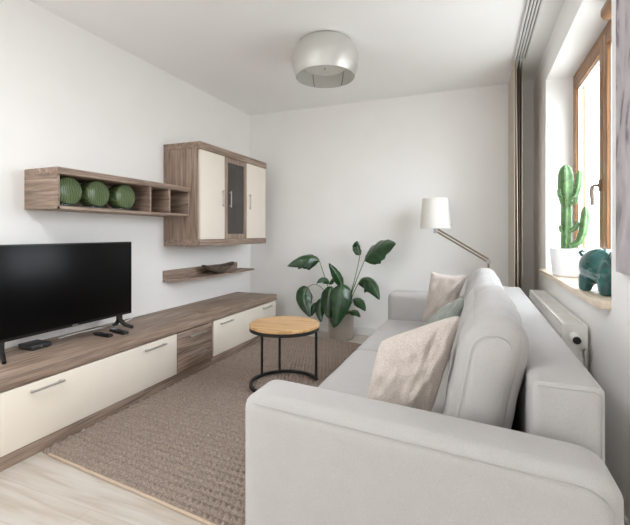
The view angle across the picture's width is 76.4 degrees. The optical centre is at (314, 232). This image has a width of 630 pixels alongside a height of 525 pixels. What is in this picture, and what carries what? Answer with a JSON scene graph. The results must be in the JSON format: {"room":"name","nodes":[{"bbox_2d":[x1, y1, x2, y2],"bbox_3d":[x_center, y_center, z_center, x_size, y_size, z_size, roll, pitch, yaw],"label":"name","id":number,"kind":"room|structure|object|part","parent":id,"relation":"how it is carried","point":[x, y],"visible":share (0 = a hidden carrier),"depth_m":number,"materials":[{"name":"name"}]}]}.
{"room":"living room","nodes":[
{"label":"living room","id":0,"kind":"room"},
{"bbox_2d":[0,0,249,348],"bbox_3d":[-2.111,-0.172,2.396,0.200,2.745,6.680,0,0,22],"label":"wall","id":1,"kind":"structure","parent":0,"point":[70,97],"depth_m":3.16,"materials":[{"name":"paint"}]},
{"bbox_2d":[24,166,190,216],"bbox_3d":[-1.526,-0.285,3.154,0.321,0.265,1.262,0,0,22],"label":"wall shelf","id":2,"kind":"object","parent":1,"relation":"attached to","point":[41,185],"visible":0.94,"depth_m":2.97,"materials":[{"name":"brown wood"}]},
{"bbox_3d":[-1.762,-0.264,2.580,0.309,0.222,0.022,0,0,22],"label":"panel","id":3,"kind":"part","parent":2,"relation":"part of","materials":[{"name":"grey wood"}]},
{"bbox_2d":[60,177,81,203],"bbox_3d":[-1.672,-0.273,2.667,0.115,0.198,0.188,0,0,22],"label":"glass vase","id":4,"kind":"object","parent":2,"relation":"on","point":[70,189],"visible":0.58,"depth_m":2.64,"materials":[{"name":"green glass"}]},
{"bbox_3d":[-1.667,-0.275,3.210,0.019,0.202,1.217,0,0,22],"label":"panel","id":5,"kind":"part","parent":2,"relation":"part of","materials":[{"name":"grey wood"}]},
{"bbox_2d":[79,181,108,205],"bbox_3d":[-1.590,-0.273,2.871,0.115,0.198,0.188,0,0,22],"label":"glass vase","id":6,"kind":"object","parent":2,"relation":"on","point":[94,193],"visible":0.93,"depth_m":2.82,"materials":[{"name":"green glass"}]},
{"bbox_2d":[107,185,134,207],"bbox_3d":[-1.501,-0.273,3.094,0.115,0.198,0.188,0,0,22],"label":"glass vase","id":7,"kind":"object","parent":2,"relation":"on","point":[120,196],"visible":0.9,"depth_m":3.04,"materials":[{"name":"green glass"}]},
{"bbox_3d":[-1.302,-0.275,3.731,0.309,0.202,0.022,0,0,22],"label":"panel","id":8,"kind":"part","parent":2,"relation":"part of","materials":[{"name":"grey wood"}]},
{"bbox_2d":[163,262,253,281],"bbox_3d":[-1.096,0.409,4.360,0.224,0.102,1.317,0,0,22],"label":"wall shelf","id":9,"kind":"object","parent":1,"relation":"attached to","point":[192,273],"visible":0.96,"depth_m":4.10,"materials":[{"name":"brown wood"}]},
{"bbox_2d":[202,261,233,272],"bbox_3d":[-1.050,0.382,4.362,0.190,0.108,0.540,0,0,22],"label":"bowl","id":10,"kind":"object","parent":9,"relation":"on","point":[221,268],"visible":1,"depth_m":4.29,"materials":[{"name":"brown wood"}]},
{"bbox_2d":[164,141,265,245],"bbox_3d":[-1.005,-0.358,4.299,0.439,0.963,1.251,0,0,22],"label":"upper cabinet","id":11,"kind":"object","parent":1,"relation":"attached to","point":[227,194],"visible":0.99,"depth_m":3.86,"materials":[{"name":"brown wood"}]},
{"bbox_3d":[-1.254,-0.358,3.739,0.392,0.903,0.022,0,0,22],"label":"panel","id":12,"kind":"part","parent":11,"relation":"part of","materials":[{"name":"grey wood"}]},
{"bbox_3d":[-0.988,-0.355,3.845,0.021,0.829,0.385,0,0,22],"label":"door","id":13,"kind":"part","parent":11,"relation":"part of","materials":[{"name":"beige paint"}]},
{"bbox_3d":[-1.011,-0.806,4.301,0.426,0.068,1.251,0,0,22],"label":"panel","id":14,"kind":"part","parent":11,"relation":"part of","materials":[{"name":"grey wood"}]},
{"bbox_3d":[-1.014,0.092,4.303,0.420,0.062,1.251,0,0,22],"label":"panel","id":15,"kind":"part","parent":11,"relation":"part of","materials":[{"name":"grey wood"}]},
{"bbox_3d":[-0.912,-0.345,3.975,0.026,0.170,0.012,0,0,22],"label":"handle","id":16,"kind":"part","parent":11,"relation":"part of","materials":[{"name":"metal"}]},
{"bbox_3d":[-0.839,-0.355,4.219,0.021,0.829,0.412,0,0,22],"label":"glass door","id":17,"kind":"part","parent":11,"relation":"part of","materials":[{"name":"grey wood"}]},
{"bbox_3d":[-0.839,-0.355,4.219,0.005,0.733,0.312,0,0,22],"label":"pane","id":18,"kind":"part","parent":11,"relation":"part of","materials":[{"name":"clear glass"}]},
{"bbox_3d":[-0.682,-0.355,4.610,0.021,0.829,0.422,0,0,22],"label":"door","id":19,"kind":"part","parent":11,"relation":"part of","materials":[{"name":"beige paint"}]},
{"bbox_2d":[0,331,369,524],"bbox_3d":[-0.440,1.250,1.727,3.800,0.100,6.680,0,0,22],"label":"floor","id":20,"kind":"structure","parent":0,"point":[40,489],"depth_m":1.80,"materials":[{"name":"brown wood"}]},
{"bbox_2d":[0,310,211,471],"bbox_3d":[-1.496,0.965,2.887,0.574,0.470,1.760,0,0,22],"label":"base cabinet","id":21,"kind":"object","parent":20,"relation":"on","point":[48,395],"visible":0.97,"depth_m":2.51,"materials":[{"name":"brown wood"}]},
{"bbox_2d":[18,339,50,350],"bbox_3d":[-1.783,0.713,2.547,0.136,0.034,0.125,0,0,22],"label":"box","id":22,"kind":"object","parent":21,"relation":"on","point":[32,345],"visible":1,"depth_m":2.52,"materials":[{"name":"black plastic"}]},
{"bbox_3d":[-1.474,0.843,2.205,0.027,0.012,0.190,0,0,22],"label":"handle","id":23,"kind":"part","parent":21,"relation":"part of","materials":[{"name":"metal"}]},
{"bbox_2d":[0,242,133,363],"bbox_3d":[-1.636,0.398,2.695,0.211,0.660,0.976,0,0,22],"label":"television","id":24,"kind":"object","parent":21,"relation":"on","point":[44,288],"visible":1,"depth_m":2.60,"materials":[{"name":"black plastic"}]},
{"bbox_3d":[-1.343,0.962,2.593,0.020,0.320,1.273,0,0,22],"label":"flap door","id":25,"kind":"part","parent":21,"relation":"part of","materials":[{"name":"beige paint"}]},
{"bbox_2d":[58,317,133,338],"bbox_3d":[-1.634,0.725,3.092,0.078,0.009,0.726,0,0,16],"label":"cable","id":26,"kind":"object","parent":21,"relation":"on","point":[132,317],"visible":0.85,"depth_m":2.98,"materials":[{"name":"black plastic"}]},
{"bbox_2d":[93,332,112,337],"bbox_3d":[-1.504,0.720,2.837,0.170,0.019,0.042,0,0,28],"label":"remote control","id":27,"kind":"object","parent":21,"relation":"on","point":[101,334],"visible":1,"depth_m":2.81,"materials":[{"name":"black plastic"}]},
{"bbox_3d":[-1.506,0.762,2.891,0.552,0.065,1.760,0,0,22],"label":"panel","id":28,"kind":"part","parent":21,"relation":"part of","materials":[{"name":"grey wood"}]},
{"bbox_2d":[109,328,128,334],"bbox_3d":[-1.435,0.718,2.928,0.190,0.022,0.045,0,0,34],"label":"remote control","id":29,"kind":"object","parent":21,"relation":"on","point":[115,330],"visible":1,"depth_m":2.91,"materials":[{"name":"black plastic"}]},
{"bbox_3d":[-1.175,0.843,2.953,0.027,0.012,0.210,0,0,22],"label":"handle","id":30,"kind":"part","parent":21,"relation":"part of","materials":[{"name":"metal"}]},
{"bbox_3d":[-1.021,0.881,3.398,0.020,0.158,0.449,0,0,22],"label":"drawer","id":31,"kind":"part","parent":21,"relation":"part of","materials":[{"name":"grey wood"}]},
{"bbox_3d":[-1.021,1.044,3.398,0.020,0.156,0.449,0,0,22],"label":"drawer","id":32,"kind":"part","parent":21,"relation":"part of","materials":[{"name":"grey wood"}]},
{"bbox_3d":[-0.993,1.019,3.408,0.027,0.012,0.210,0,0,22],"label":"handle","id":33,"kind":"part","parent":21,"relation":"part of","materials":[{"name":"metal"}]},
{"bbox_3d":[-0.993,0.856,3.408,0.027,0.012,0.210,0,0,22],"label":"handle","id":34,"kind":"part","parent":21,"relation":"part of","materials":[{"name":"metal"}]},
{"bbox_2d":[42,336,360,524],"bbox_3d":[-0.324,1.188,3.178,1.430,0.024,2.979,0,0,22],"label":"rug","id":35,"kind":"object","parent":20,"relation":"on","point":[180,448],"visible":0.65,"depth_m":2.32,"materials":[{"name":"beige fabric"}]},
{"bbox_2d":[249,316,319,391],"bbox_3d":[-0.237,0.937,3.110,0.544,0.474,0.544,0,0,22],"label":"side table","id":36,"kind":"object","parent":35,"relation":"on","point":[279,327],"visible":0.99,"depth_m":3.09,"materials":[{"name":"brown wood"}]},
{"bbox_3d":[-0.435,0.955,3.279,0.020,0.430,0.021,0,0,22],"label":"leg","id":37,"kind":"part","parent":36,"relation":"part of","materials":[{"name":"black metal"}]},
{"bbox_3d":[-0.298,0.955,3.363,0.020,0.430,0.021,0,0,22],"label":"leg","id":38,"kind":"part","parent":36,"relation":"part of","materials":[{"name":"black metal"}]},
{"bbox_3d":[0.009,0.955,3.195,0.020,0.430,0.021,0,0,22],"label":"leg","id":39,"kind":"part","parent":36,"relation":"part of","materials":[{"name":"black metal"}]},
{"bbox_2d":[165,292,276,365],"bbox_3d":[-0.935,0.965,4.288,0.574,0.470,1.255,0,0,22],"label":"base cabinet","id":40,"kind":"object","parent":20,"relation":"on","point":[232,313],"visible":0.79,"depth_m":4.03,"materials":[{"name":"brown wood"}]},
{"bbox_3d":[-0.945,0.762,4.293,0.552,0.065,1.255,0,0,22],"label":"panel","id":41,"kind":"part","parent":40,"relation":"part of","materials":[{"name":"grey wood"}]},
{"bbox_3d":[-0.701,0.962,4.197,0.020,0.320,1.217,0,0,22],"label":"flap door","id":42,"kind":"part","parent":40,"relation":"part of","materials":[{"name":"beige paint"}]},
{"bbox_2d":[288,239,395,340],"bbox_3d":[0.321,0.633,4.508,1.244,1.131,0.412,0,0,22],"label":"potted plant","id":43,"kind":"object","parent":20,"relation":"on","point":[335,303],"visible":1,"depth_m":4.44,"materials":[{"name":"green plant"}]},
{"bbox_3d":[0.298,1.052,4.582,0.296,0.294,0.296,0,0,22],"label":"pot","id":44,"kind":"part","parent":43,"relation":"part of","materials":[{"name":"grey ceramic"}]},
{"bbox_3d":[0.414,0.598,4.546,0.217,0.698,0.015,0,0,32],"label":"stem","id":45,"kind":"part","parent":43,"relation":"part of","materials":[{"name":"green plant"}]},
{"bbox_2d":[245,268,623,524],"bbox_3d":[0.730,0.730,2.375,1.108,0.939,2.711,0,0,22],"label":"sofa","id":46,"kind":"object","parent":20,"relation":"on","point":[513,433],"visible":0.91,"depth_m":1.21,"materials":[{"name":"grey fabric"}]},
{"bbox_2d":[318,350,449,413],"bbox_3d":[0.442,0.857,1.959,0.880,0.183,1.235,0,0,22],"label":"seat cushion","id":47,"kind":"object","parent":46,"relation":"on","point":[353,376],"depth_m":2.12,"materials":[{"name":"grey fabric"}]},
{"bbox_2d":[357,320,451,359],"bbox_3d":[0.862,0.858,3.005,0.883,0.183,1.017,0,0,22],"label":"seat cushion","id":48,"kind":"object","parent":46,"relation":"on","point":[390,328],"depth_m":3.14,"materials":[{"name":"grey fabric"}]},
{"bbox_2d":[367,316,458,411],"bbox_3d":[0.378,0.528,1.566,0.348,0.407,0.219,0,0,22],"label":"throw pillow","id":49,"kind":"object","parent":46,"relation":"on","point":[409,368],"visible":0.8,"depth_m":1.50,"materials":[{"name":"beige fabric"}]},
{"bbox_3d":[1.174,0.845,3.540,1.030,0.622,0.217,0,0,22],"label":"arm","id":50,"kind":"part","parent":46,"relation":"part of"},
{"bbox_3d":[0.271,0.850,1.230,1.075,0.616,0.212,0,0,24],"label":"arm","id":51,"kind":"part","parent":46,"relation":"part of"},
{"bbox_2d":[424,298,463,324],"bbox_3d":[0.784,0.575,2.509,0.215,0.348,0.238,0,0,-36],"label":"throw pillow","id":52,"kind":"object","parent":46,"relation":"on","point":[455,308],"visible":0.35,"depth_m":2.46,"materials":[{"name":"green fabric"}]},
{"bbox_2d":[422,272,467,321],"bbox_3d":[1.029,0.530,3.198,0.365,0.440,0.233,0,0,22],"label":"throw pillow","id":53,"kind":"object","parent":46,"relation":"on","point":[443,290],"visible":0.62,"depth_m":3.12,"materials":[{"name":"beige fabric"}]},
{"bbox_2d":[463,268,503,300],"bbox_3d":[1.177,0.535,2.866,0.300,0.544,1.053,0,0,22],"label":"cushion","id":54,"kind":"object","parent":46,"relation":"on","point":[480,275],"depth_m":2.66,"materials":[{"name":"grey fabric"}]},
{"bbox_2d":[443,281,528,428],"bbox_3d":[0.772,0.534,1.850,0.306,0.547,1.211,0,0,22],"label":"cushion","id":55,"kind":"object","parent":46,"relation":"on","point":[487,380],"depth_m":1.31,"materials":[{"name":"grey fabric"}]},
{"bbox_3d":[1.155,0.793,2.214,0.198,0.726,2.284,0,0,22],"label":"backrest","id":56,"kind":"part","parent":46,"relation":"part of","materials":[{"name":"grey fabric"}]},
{"bbox_2d":[420,197,490,267],"bbox_3d":[1.422,0.427,3.922,0.772,1.544,0.300,0,0,22],"label":"floor lamp","id":57,"kind":"object","parent":20,"relation":"on","point":[435,214],"visible":0.71,"depth_m":3.89,"materials":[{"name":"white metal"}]},
{"bbox_3d":[1.205,-0.195,4.009,0.300,0.300,0.300,0,0,22],"label":"lamp shade","id":58,"kind":"part","parent":57,"relation":"part of","materials":[{"name":"white fabric"}]},
{"bbox_3d":[1.439,0.137,3.903,0.483,0.308,0.017,0,0,22],"label":"arm rod","id":59,"kind":"part","parent":57,"relation":"part of","materials":[{"name":"brown metal"}]},
{"bbox_3d":[1.448,0.106,3.925,0.483,0.308,0.017,0,0,22],"label":"arm rod","id":60,"kind":"part","parent":57,"relation":"part of","materials":[{"name":"brown metal"}]},
{"bbox_2d":[29,0,563,115],"bbox_3d":[-0.440,-1.605,1.727,3.800,0.120,6.680,0,0,22],"label":"ceiling","id":61,"kind":"structure","parent":0,"point":[239,53],"depth_m":3.21,"materials":[{"name":"paint"}]},
{"bbox_2d":[292,31,358,87],"bbox_3d":[0.084,-1.403,3.252,0.540,0.281,0.540,0,0,22],"label":"ceiling lamp","id":62,"kind":"object","parent":61,"relation":"attached to","point":[325,54],"visible":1,"depth_m":3.08,"materials":[{"name":"silver metal"}]},
{"bbox_2d":[304,44,346,75],"bbox_3d":[0.084,-1.417,3.252,0.356,0.155,0.356,0,0,22],"label":"diffuser","id":63,"kind":"object","parent":62,"relation":"attached to","point":[325,70],"depth_m":3.27,"materials":[{"name":"white glass"}]},
{"bbox_2d":[514,0,543,61],"bbox_3d":[1.129,-1.528,1.832,0.094,0.031,3.640,0,0,22],"label":"rail","id":64,"kind":"object","parent":61,"relation":"attached to","point":[533,7],"visible":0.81,"depth_m":2.97,"materials":[{"name":"white metal"}]},
{"bbox_2d":[509,59,514,286],"bbox_3d":[1.856,-0.171,3.776,0.004,2.681,0.670,0,0,22],"label":"curtain","id":65,"kind":"object","parent":64,"relation":"hanging from","point":[512,78],"visible":0.8,"depth_m":3.66,"materials":[{"name":"beige fabric"}]},
{"bbox_2d":[515,59,517,286],"bbox_3d":[1.880,-0.171,3.780,0.016,2.681,0.645,0,0,22],"label":"curtain","id":66,"kind":"object","parent":64,"relation":"hanging from","point":[516,176],"visible":0.27,"depth_m":3.56,"materials":[{"name":"beige fabric"}]},
{"bbox_2d":[517,60,519,287],"bbox_3d":[1.904,-0.171,3.784,0.010,2.681,0.640,0,0,22],"label":"curtain","id":67,"kind":"object","parent":64,"relation":"hanging from","point":[518,67],"visible":0.27,"depth_m":3.55,"materials":[{"name":"brown fabric"}]},
{"bbox_2d":[520,62,521,289],"bbox_3d":[1.929,-0.171,3.790,0.004,2.681,0.610,0,0,22],"label":"curtain","id":68,"kind":"object","parent":64,"relation":"hanging from","point":[521,62],"visible":0.23,"depth_m":3.54,"materials":[{"name":"beige fabric"}]},
{"bbox_2d":[250,80,533,327],"bbox_3d":[0.856,-0.172,4.698,3.600,2.745,0.200,0,0,22],"label":"wall","id":69,"kind":"structure","parent":0,"point":[337,177],"depth_m":4.60,"materials":[{"name":"paint"}]},
{"bbox_2d":[319,323,376,335],"bbox_3d":[0.677,1.153,4.654,3.300,0.095,0.014,0,0,22],"label":"baseboard","id":70,"kind":"structure","parent":69,"relation":"attached to","point":[367,331],"depth_m":4.71,"materials":[{"name":"white paint"}]},
{"bbox_2d":[534,0,629,521],"bbox_3d":[1.152,-0.172,0.982,0.310,2.745,6.480,0,0,22],"label":"wall","id":71,"kind":"structure","parent":0,"point":[579,24],"depth_m":2.56,"materials":[{"name":"paint"}]},
{"bbox_2d":[529,290,587,369],"bbox_3d":[1.573,0.825,2.632,0.133,0.710,1.436,0,0,22],"label":"radiator","id":72,"kind":"object","parent":71,"relation":"attached to","point":[574,332],"visible":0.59,"depth_m":2.15,"materials":[{"name":"metal"}]},
{"bbox_3d":[1.538,0.776,2.691,0.026,0.588,1.332,0,0,22],"label":"panel","id":73,"kind":"part","parent":72,"relation":"part of","materials":[{"name":"metal"}]},
{"bbox_2d":[530,290,585,324],"bbox_3d":[1.583,0.473,2.679,0.110,0.006,1.342,0,0,22],"label":"grille","id":74,"kind":"object","parent":72,"relation":"attached to","point":[555,309],"depth_m":2.47,"materials":[{"name":"metal"}]},
{"bbox_3d":[1.308,0.529,2.009,0.052,0.054,0.062,0,0,22],"label":"thermostat knob","id":75,"kind":"part","parent":72,"relation":"part of","materials":[{"name":"plastic"}]},
{"bbox_2d":[539,0,610,309],"bbox_3d":[1.707,-0.470,2.500,0.317,1.610,1.730,0,0,22],"label":"window","id":76,"kind":"structure","parent":71,"relation":"in","point":[599,56],"depth_m":2.50,"materials":[{"name":"brown wood"}]},
{"bbox_2d":[549,165,590,277],"bbox_3d":[1.772,-0.089,2.781,0.246,0.777,0.246,0,0,22],"label":"potted cactus","id":77,"kind":"object","parent":76,"relation":"on","point":[565,259],"visible":0.98,"depth_m":2.76,"materials":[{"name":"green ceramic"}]},
{"bbox_3d":[1.764,-0.171,2.817,0.096,0.613,0.100,0,0,22],"label":"stem","id":78,"kind":"part","parent":77,"relation":"part of","materials":[{"name":"green plant"}]},
{"bbox_2d":[549,248,590,277],"bbox_3d":[1.772,0.203,2.781,0.246,0.194,0.246,0,0,22],"label":"pot","id":79,"kind":"object","parent":77,"relation":"on","point":[564,261],"depth_m":2.70,"materials":[{"name":"white ceramic"}]},
{"bbox_3d":[1.684,0.318,2.509,0.267,0.035,1.730,0,0,22],"label":"sill","id":80,"kind":"part","parent":76,"relation":"part of","materials":[{"name":"wood"}]},
{"bbox_3d":[1.822,-0.487,2.454,0.070,1.575,1.730,0,0,22],"label":"frame","id":81,"kind":"part","parent":76,"relation":"part of","materials":[{"name":"brown wood"}]},
{"bbox_3d":[1.955,-0.484,2.836,0.057,1.458,0.801,0,0,22],"label":"sash","id":82,"kind":"part","parent":76,"relation":"part of","materials":[{"name":"brown wood"}]},
{"bbox_3d":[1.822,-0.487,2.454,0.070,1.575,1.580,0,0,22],"label":"frame rail","id":83,"kind":"part","parent":76,"relation":"part of","materials":[{"name":"brown wood"}]},
{"bbox_2d":[578,248,610,295],"bbox_3d":[1.444,0.188,1.955,0.186,0.224,0.415,0,0,5],"label":"animal figurine","id":84,"kind":"object","parent":76,"relation":"on","point":[595,264],"visible":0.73,"depth_m":1.96,"materials":[{"name":"teal ceramic"}]},
{"bbox_3d":[1.765,-0.255,2.521,0.060,0.160,0.030,0,0,22],"label":"handle","id":85,"kind":"part","parent":76,"relation":"part of","materials":[{"name":"brown metal"}]},
{"bbox_3d":[1.513,-1.218,1.937,0.091,0.113,0.520,0,0,22],"label":"blind rail","id":86,"kind":"part","parent":76,"relation":"part of","materials":[{"name":"brown wood"}]},
{"bbox_3d":[1.654,-0.484,2.085,0.057,1.458,0.801,0,0,22],"label":"sash","id":87,"kind":"part","parent":76,"relation":"part of","materials":[{"name":"brown wood"}]},
{"bbox_2d":[616,0,629,275],"bbox_3d":[1.030,-0.448,1.136,0.029,1.205,0.975,0,0,22],"label":"picture","id":88,"kind":"object","parent":71,"relation":"attached to","point":[622,6],"visible":1,"depth_m":1.51},
{"bbox_2d":[624,513,629,524],"bbox_3d":[1.036,1.153,1.129,0.014,0.095,6.266,0,0,22],"label":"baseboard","id":89,"kind":"structure","parent":71,"relation":"attached to","point":[626,521],"depth_m":1.54,"materials":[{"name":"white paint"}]}
]}

